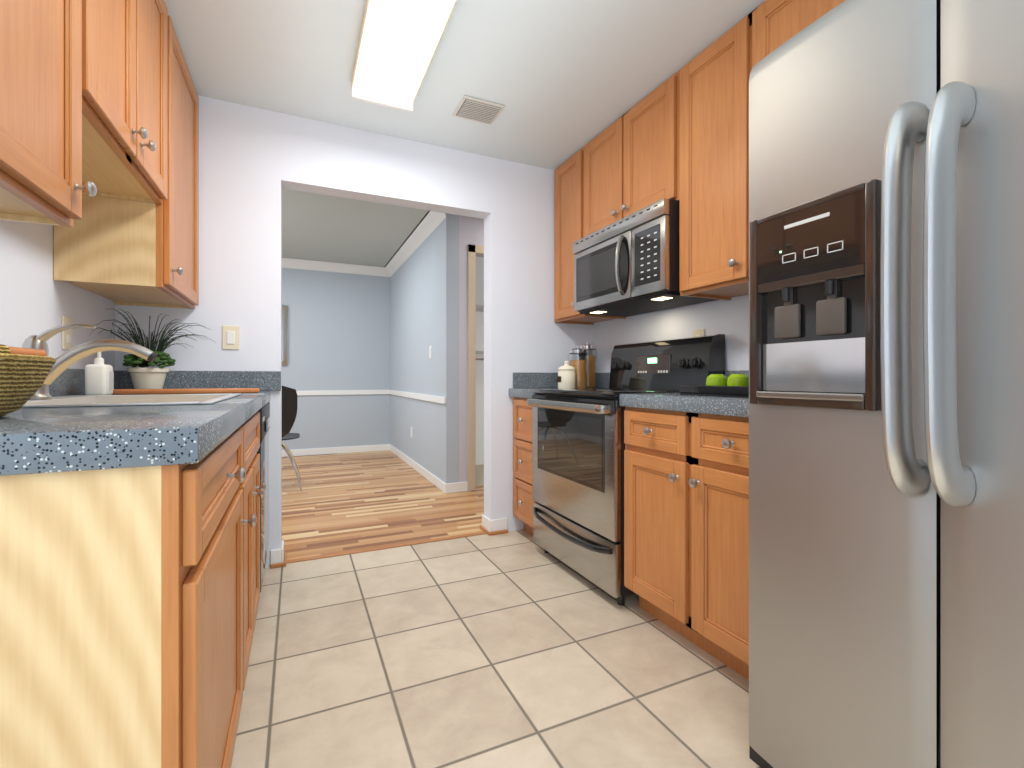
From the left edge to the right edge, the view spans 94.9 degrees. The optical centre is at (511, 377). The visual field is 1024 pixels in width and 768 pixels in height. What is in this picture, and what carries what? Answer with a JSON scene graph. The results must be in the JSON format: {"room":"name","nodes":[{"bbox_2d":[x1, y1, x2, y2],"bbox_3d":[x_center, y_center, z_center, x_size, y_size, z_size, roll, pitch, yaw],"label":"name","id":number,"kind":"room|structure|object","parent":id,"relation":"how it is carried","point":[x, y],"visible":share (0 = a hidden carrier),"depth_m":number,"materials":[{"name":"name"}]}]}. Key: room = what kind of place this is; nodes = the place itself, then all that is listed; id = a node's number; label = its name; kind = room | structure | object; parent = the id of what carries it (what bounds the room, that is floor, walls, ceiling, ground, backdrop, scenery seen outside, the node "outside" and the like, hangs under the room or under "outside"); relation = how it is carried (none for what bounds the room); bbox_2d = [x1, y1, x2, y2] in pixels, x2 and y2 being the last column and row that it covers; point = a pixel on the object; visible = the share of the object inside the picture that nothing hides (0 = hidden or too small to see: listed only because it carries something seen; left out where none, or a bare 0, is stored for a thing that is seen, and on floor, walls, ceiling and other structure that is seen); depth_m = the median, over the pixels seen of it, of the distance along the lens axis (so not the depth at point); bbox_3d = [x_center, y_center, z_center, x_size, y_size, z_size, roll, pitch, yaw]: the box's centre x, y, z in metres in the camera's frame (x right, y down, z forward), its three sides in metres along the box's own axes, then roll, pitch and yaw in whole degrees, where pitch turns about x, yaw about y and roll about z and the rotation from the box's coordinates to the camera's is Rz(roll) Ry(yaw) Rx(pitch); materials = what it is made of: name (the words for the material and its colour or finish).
{"room":"kitchen","nodes":[
{"label":"kitchen","id":0,"kind":"room"},
{"bbox_2d":[0,220,114,369],"bbox_3d":[-0.972,-0.200,0.176,0.100,2.360,4.330,0,0,-25],"label":"wall","id":1,"kind":"structure","parent":0,"point":[36,298],"depth_m":1.53,"materials":[{"name":"paint"}]},
{"bbox_2d":[0,0,107,235],"bbox_3d":[-1.006,-0.867,0.766,0.325,1.024,0.630,0,0,-25],"label":"upper cabinet","id":2,"kind":"object","parent":1,"relation":"attached to","point":[99,135],"depth_m":0.96,"materials":[{"name":"brown wood"}]},
{"bbox_2d":[62,316,72,349],"bbox_3d":[-1.611,-0.160,1.704,0.009,0.120,0.075,0,0,-25],"label":"outlet","id":3,"kind":"object","parent":1,"relation":"attached to","point":[67,339],"visible":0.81,"depth_m":1.70,"materials":[{"name":"beige plastic"}]},
{"bbox_2d":[54,35,198,307],"bbox_3d":[-1.536,-0.867,1.924,0.325,1.024,0.678,0,0,-25],"label":"upper cabinet","id":4,"kind":"object","parent":1,"relation":"attached to","point":[149,254],"depth_m":1.76,"materials":[{"name":"brown wood"}]},
{"bbox_2d":[108,0,175,203],"bbox_3d":[-1.266,-1.019,1.334,0.325,0.719,0.758,0,0,-25],"label":"upper cabinet","id":5,"kind":"object","parent":1,"relation":"attached to","point":[141,33],"depth_m":1.50,"materials":[{"name":"brown wood"}]},
{"bbox_2d":[282,268,390,449],"bbox_3d":[-2.251,-0.240,6.118,4.600,2.440,0.100,0,0,-25],"label":"wall","id":6,"kind":"structure","parent":0,"point":[339,331],"depth_m":6.07,"materials":[{"name":"paint"}]},
{"bbox_2d":[282,305,287,364],"bbox_3d":[-3.124,-0.520,5.646,0.780,0.740,0.030,0,0,-25],"label":"framed mirror","id":7,"kind":"object","parent":6,"relation":"attached to","point":[284,334],"visible":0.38,"depth_m":5.78,"materials":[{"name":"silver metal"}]},
{"bbox_2d":[282,444,388,456],"bbox_3d":[-2.918,0.938,5.747,2.820,0.085,0.018,0,0,-25],"label":"baseboard","id":8,"kind":"structure","parent":6,"relation":"attached to","point":[381,447],"depth_m":6.05,"materials":[{"name":"white wood"}]},
{"bbox_2d":[282,257,390,276],"bbox_3d":[-2.859,-1.407,5.729,2.730,0.105,0.100,0,0,-25],"label":"crown molding","id":9,"kind":"structure","parent":6,"relation":"attached to","point":[292,263],"depth_m":6.00,"materials":[{"name":"white"}]},
{"bbox_2d":[115,96,592,567],"bbox_3d":[-0.707,-0.240,2.745,4.600,2.440,0.120,0,0,-25],"label":"wall","id":10,"kind":"structure","parent":0,"point":[253,162],"depth_m":2.56,"materials":[{"name":"paint"}]},
{"bbox_2d":[222,325,239,349],"bbox_3d":[-1.407,-0.200,2.352,0.075,0.120,0.010,0,0,-25],"label":"light switch","id":11,"kind":"object","parent":10,"relation":"attached to","point":[230,337],"visible":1,"depth_m":2.35,"materials":[{"name":"beige plastic"}]},
{"bbox_2d":[270,514,507,567],"bbox_3d":[-0.664,0.935,2.761,1.340,0.090,0.166,0,0,-25],"label":"baseboard","id":12,"kind":"structure","parent":10,"relation":"attached to","point":[488,526],"depth_m":2.93,"materials":[{"name":"white wood"}]},
{"bbox_2d":[282,189,427,266],"bbox_3d":[-1.502,-1.485,4.482,4.600,0.050,3.699,0,0,-25],"label":"ceiling","id":13,"kind":"structure","parent":0,"point":[319,227],"depth_m":4.61,"materials":[{"name":"paint"}]},
{"bbox_2d":[287,189,481,218],"bbox_3d":[-0.687,-0.240,2.822,4.500,2.440,0.004,0,0,-25],"label":"wall","id":14,"kind":"structure","parent":0,"point":[380,203],"depth_m":2.77,"materials":[{"name":"paint"}]},
{"bbox_2d":[391,213,458,482],"bbox_3d":[-1.048,-0.240,5.184,0.110,2.440,2.599,0,0,-25],"label":"wall","id":15,"kind":"structure","parent":0,"point":[424,296],"depth_m":4.48,"materials":[{"name":"paint"}]},
{"bbox_2d":[383,211,445,275],"bbox_3d":[-1.121,-1.407,5.088,0.100,0.105,2.485,0,0,-25],"label":"crown molding","id":16,"kind":"structure","parent":15,"relation":"attached to","point":[429,223],"depth_m":4.84,"materials":[{"name":"white wood"}]},
{"bbox_2d":[389,444,447,493],"bbox_3d":[-1.097,0.938,5.140,0.014,0.085,2.589,0,0,-25],"label":"baseboard","id":17,"kind":"structure","parent":15,"relation":"attached to","point":[444,487],"depth_m":4.68,"materials":[{"name":"white wood"}]},
{"bbox_2d":[429,346,431,357],"bbox_3d":[-0.770,-0.240,4.432,0.010,0.115,0.070,0,0,-25],"label":"light switch","id":18,"kind":"object","parent":15,"relation":"attached to","point":[430,351],"visible":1,"depth_m":4.42,"materials":[{"name":"white paint"}]},
{"bbox_2d":[164,0,765,169],"bbox_3d":[0.242,-1.405,0.798,2.825,0.050,4.450,0,0,-25],"label":"ceiling","id":19,"kind":"structure","parent":0,"point":[562,81],"depth_m":2.05,"materials":[{"name":"paint"}]},
{"bbox_2d":[351,0,456,111],"bbox_3d":[-0.360,-1.341,1.688,0.292,0.075,1.254,0,0,-25],"label":"fluorescent ceiling light","id":20,"kind":"object","parent":19,"relation":"attached to","point":[398,42],"visible":1,"depth_m":1.89,"materials":[{"name":"glowing white plastic diffuser"}]},
{"bbox_2d":[452,95,504,124],"bbox_3d":[-0.174,-1.371,2.422,0.220,0.013,0.190,0,0,-25],"label":"ceiling vent","id":21,"kind":"object","parent":19,"relation":"in","point":[477,110],"visible":0.98,"depth_m":2.40,"materials":[{"name":"white"}]},
{"bbox_2d":[459,215,483,481],"bbox_3d":[0.223,-0.240,4.391,1.539,2.440,0.100,0,0,-25],"label":"wall","id":22,"kind":"structure","parent":0,"point":[471,230],"depth_m":4.04,"materials":[{"name":"paint"}]},
{"bbox_2d":[468,244,483,490],"bbox_3d":[-0.029,-0.085,4.268,0.820,2.130,0.115,0,0,-25],"label":"trim","id":23,"kind":"structure","parent":22,"relation":"attached to","point":[473,250],"depth_m":4.06,"materials":[{"name":"beige wood"}]},
{"bbox_2d":[467,464,483,486],"bbox_3d":[-0.045,0.974,4.846,1.428,0.012,0.948,0,0,-25],"label":"floor","id":24,"kind":"structure","parent":0,"point":[479,475],"depth_m":4.64,"materials":[{"name":"beige"}]},
{"bbox_2d":[467,256,483,465],"bbox_3d":[-0.249,-0.240,5.302,1.438,2.440,0.051,0,0,-25],"label":"wall","id":25,"kind":"structure","parent":0,"point":[479,365],"depth_m":5.21,"materials":[{"name":"white"}]},
{"bbox_2d":[467,304,483,360],"bbox_3d":[-0.193,-0.465,5.107,1.299,0.574,0.348,0,0,-25],"label":"wire closet shelf","id":26,"kind":"object","parent":25,"relation":"attached to","point":[479,308],"depth_m":4.91,"materials":[{"name":"white metal"}]},
{"bbox_2d":[231,450,760,767],"bbox_3d":[-0.576,1.005,2.458,4.600,0.050,8.150,0,0,-25],"label":"floor","id":27,"kind":"structure","parent":0,"point":[516,649],"depth_m":1.65,"materials":[{"name":"tile"}]},
{"bbox_2d":[0,412,263,767],"bbox_3d":[-1.012,0.550,1.142,0.626,0.860,1.320,0,0,-25],"label":"base cabinet","id":28,"kind":"object","parent":27,"relation":"on","point":[129,600],"depth_m":0.64,"materials":[{"name":"brown wood"}]},
{"bbox_2d":[0,368,280,475],"bbox_3d":[-1.108,0.115,1.419,0.683,0.294,1.953,0,0,-25],"label":"countertop","id":29,"kind":"structure","parent":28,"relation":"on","point":[70,426],"depth_m":0.74,"materials":[{"name":"grey stone"}]},
{"bbox_2d":[0,344,55,416],"bbox_3d":[-0.939,0.001,0.742,0.316,0.133,0.400,0,0,-25],"label":"basket","id":30,"kind":"object","parent":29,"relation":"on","point":[24,372],"visible":1,"depth_m":0.77,"materials":[{"name":"wicker"}]},
{"bbox_2d":[22,324,157,399],"bbox_3d":[-1.221,-0.047,1.365,0.314,0.214,0.068,0,0,-25],"label":"faucet","id":31,"kind":"object","parent":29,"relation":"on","point":[67,359],"visible":0.62,"depth_m":1.33,"materials":[{"name":"grey metal"}]},
{"bbox_2d":[85,352,113,394],"bbox_3d":[-1.504,-0.026,1.715,0.064,0.187,0.090,0,0,-25],"label":"soap bottle","id":32,"kind":"object","parent":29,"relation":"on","point":[99,376],"visible":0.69,"depth_m":1.68,"materials":[{"name":"white plastic"}]},
{"bbox_2d":[90,308,214,388],"bbox_3d":[-1.516,-0.117,2.001,0.372,0.369,0.493,0,0,-25],"label":"potted plant","id":33,"kind":"object","parent":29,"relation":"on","point":[147,378],"visible":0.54,"depth_m":2.06,"materials":[{"name":"green plant"}]},
{"bbox_2d":[112,388,259,394],"bbox_3d":[-1.378,0.058,1.970,0.565,0.020,0.130,0,0,-25],"label":"board","id":34,"kind":"object","parent":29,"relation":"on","point":[181,391],"visible":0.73,"depth_m":1.92,"materials":[{"name":"brown wood"}]},
{"bbox_2d":[256,402,269,591],"bbox_3d":[-1.384,0.551,2.028,0.592,0.857,0.594,0,0,-25],"label":"dishwasher","id":35,"kind":"object","parent":27,"relation":"on","point":[263,449],"visible":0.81,"depth_m":2.08,"materials":[{"name":"black"}]},
{"bbox_2d":[282,386,301,490],"bbox_3d":[-2.108,0.515,4.123,0.480,0.934,0.527,0,0,-25],"label":"chair","id":36,"kind":"object","parent":27,"relation":"on","point":[289,404],"visible":0.31,"depth_m":3.99,"materials":[{"name":"black plastic"}]},
{"bbox_2d":[286,531,486,563],"bbox_3d":[-0.681,0.977,2.725,1.170,0.006,0.038,0,0,-25],"label":"threshold","id":37,"kind":"object","parent":27,"relation":"on","point":[378,548],"depth_m":2.69,"materials":[{"name":"brown wood"}]},
{"bbox_2d":[513,397,535,534],"bbox_3d":[0.332,0.550,2.953,0.663,0.859,0.362,0,0,-25],"label":"base cabinet","id":38,"kind":"object","parent":27,"relation":"on","point":[523,500],"visible":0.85,"depth_m":2.84,"materials":[{"name":"brown wood"}]},
{"bbox_2d":[509,372,609,397],"bbox_3d":[0.343,0.044,2.958,0.640,0.152,0.362,0,0,-25],"label":"countertop","id":39,"kind":"structure","parent":38,"relation":"on","point":[524,384],"depth_m":3.04,"materials":[{"name":"grey stone"}]},
{"bbox_2d":[557,361,575,387],"bbox_3d":[0.327,-0.017,2.817,0.108,0.168,0.108,0,0,-25],"label":"ceramic canister","id":40,"kind":"object","parent":39,"relation":"on","point":[566,376],"visible":0.83,"depth_m":2.77,"materials":[{"name":"beige ceramic"}]},
{"bbox_2d":[569,346,587,387],"bbox_3d":[0.414,-0.064,2.939,0.120,0.264,0.120,0,0,-25],"label":"pasta jar","id":41,"kind":"object","parent":39,"relation":"on","point":[578,358],"visible":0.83,"depth_m":2.89,"materials":[{"name":"clear glass"}]},
{"bbox_2d":[579,342,596,387],"bbox_3d":[0.495,-0.082,3.086,0.124,0.298,0.124,0,0,-25],"label":"jar","id":42,"kind":"object","parent":39,"relation":"on","point":[592,365],"visible":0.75,"depth_m":3.03,"materials":[{"name":"clear glass"}]},
{"bbox_2d":[527,334,724,605],"bbox_3d":[0.533,0.388,2.424,0.704,1.185,0.763,0,0,-25],"label":"range","id":43,"kind":"object","parent":27,"relation":"on","point":[578,477],"visible":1,"depth_m":2.24,"materials":[{"name":"silver metal"}]},
{"bbox_2d":[624,407,748,679],"bbox_3d":[0.880,0.550,1.756,0.663,0.859,0.736,0,0,-25],"label":"base cabinet","id":44,"kind":"object","parent":27,"relation":"on","point":[686,525],"visible":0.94,"depth_m":1.65,"materials":[{"name":"brown wood"}]},
{"bbox_2d":[619,370,748,417],"bbox_3d":[0.891,0.044,1.761,0.640,0.152,0.736,0,0,-25],"label":"countertop","id":45,"kind":"structure","parent":44,"relation":"on","point":[729,406],"depth_m":1.64,"materials":[{"name":"grey stone"}]},
{"bbox_2d":[680,373,748,397],"bbox_3d":[0.861,0.025,1.675,0.240,0.085,0.470,0,0,-25],"label":"tray","id":46,"kind":"object","parent":45,"relation":"on","point":[732,385],"visible":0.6,"depth_m":1.73,"materials":[{"name":"black ceramic"}]},
{"bbox_2d":[749,0,1023,767],"bbox_3d":[1.088,0.087,0.936,0.912,1.785,0.909,0,0,-25],"label":"refrigerator","id":47,"kind":"object","parent":27,"relation":"on","point":[886,383],"visible":1,"depth_m":0.90,"materials":[{"name":"grey metal"}]},
{"bbox_2d":[593,294,748,375],"bbox_3d":[1.506,-0.200,1.311,0.100,2.360,4.330,0,0,-25],"label":"wall","id":48,"kind":"structure","parent":0,"point":[729,319],"depth_m":2.47,"materials":[{"name":"paint"}]},
{"bbox_2d":[554,145,625,323],"bbox_3d":[0.501,-0.881,2.990,0.325,0.993,0.436,0,0,-25],"label":"upper cabinet","id":49,"kind":"object","parent":48,"relation":"attached to","point":[570,177],"depth_m":2.95,"materials":[{"name":"brown wood"}]},
{"bbox_2d":[586,75,673,235],"bbox_3d":[0.721,-1.097,2.510,0.325,0.561,0.761,0,0,-25],"label":"upper cabinet","id":50,"kind":"object","parent":48,"relation":"attached to","point":[630,163],"depth_m":2.38,"materials":[{"name":"brown wood"}]},
{"bbox_2d":[573,198,718,316],"bbox_3d":[0.667,-0.583,2.485,0.445,0.424,0.754,0,0,-25],"label":"microwave","id":51,"kind":"object","parent":50,"relation":"attached to","point":[628,265],"visible":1,"depth_m":2.30,"materials":[{"name":"silver metal"}]},
{"bbox_2d":[693,329,704,336],"bbox_3d":[0.950,-0.185,2.393,0.009,0.120,0.075,0,0,-25],"label":"electrical outlet","id":52,"kind":"object","parent":48,"relation":"attached to","point":[699,332],"visible":0.29,"depth_m":2.39,"materials":[{"name":"beige plastic"}]},
{"bbox_2d":[670,0,844,299],"bbox_3d":[1.033,-0.881,1.828,0.325,0.993,0.811,0,0,-25],"label":"upper cabinet","id":53,"kind":"object","parent":48,"relation":"attached to","point":[682,134],"depth_m":1.89,"materials":[{"name":"brown wood"}]},
{"bbox_3d":[-3.528,-0.240,3.502,0.100,2.440,3.595,0,0,-25],"label":"wall","id":54,"kind":"structure","parent":0,"visible":0},
{"bbox_2d":[296,390,388,395],"bbox_3d":[-2.916,0.195,5.745,2.820,0.060,0.023,0,0,-25],"label":"trim","id":55,"kind":"structure","parent":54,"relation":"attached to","point":[321,392],"depth_m":6.07,"materials":[{"name":"white wood"}]},
{"bbox_2d":[389,390,445,403],"bbox_3d":[-1.102,0.195,5.146,0.020,0.060,2.576,0,0,-25],"label":"trim","id":56,"kind":"structure","parent":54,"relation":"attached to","point":[435,399],"depth_m":4.72,"materials":[{"name":"white wood"}]}
]}

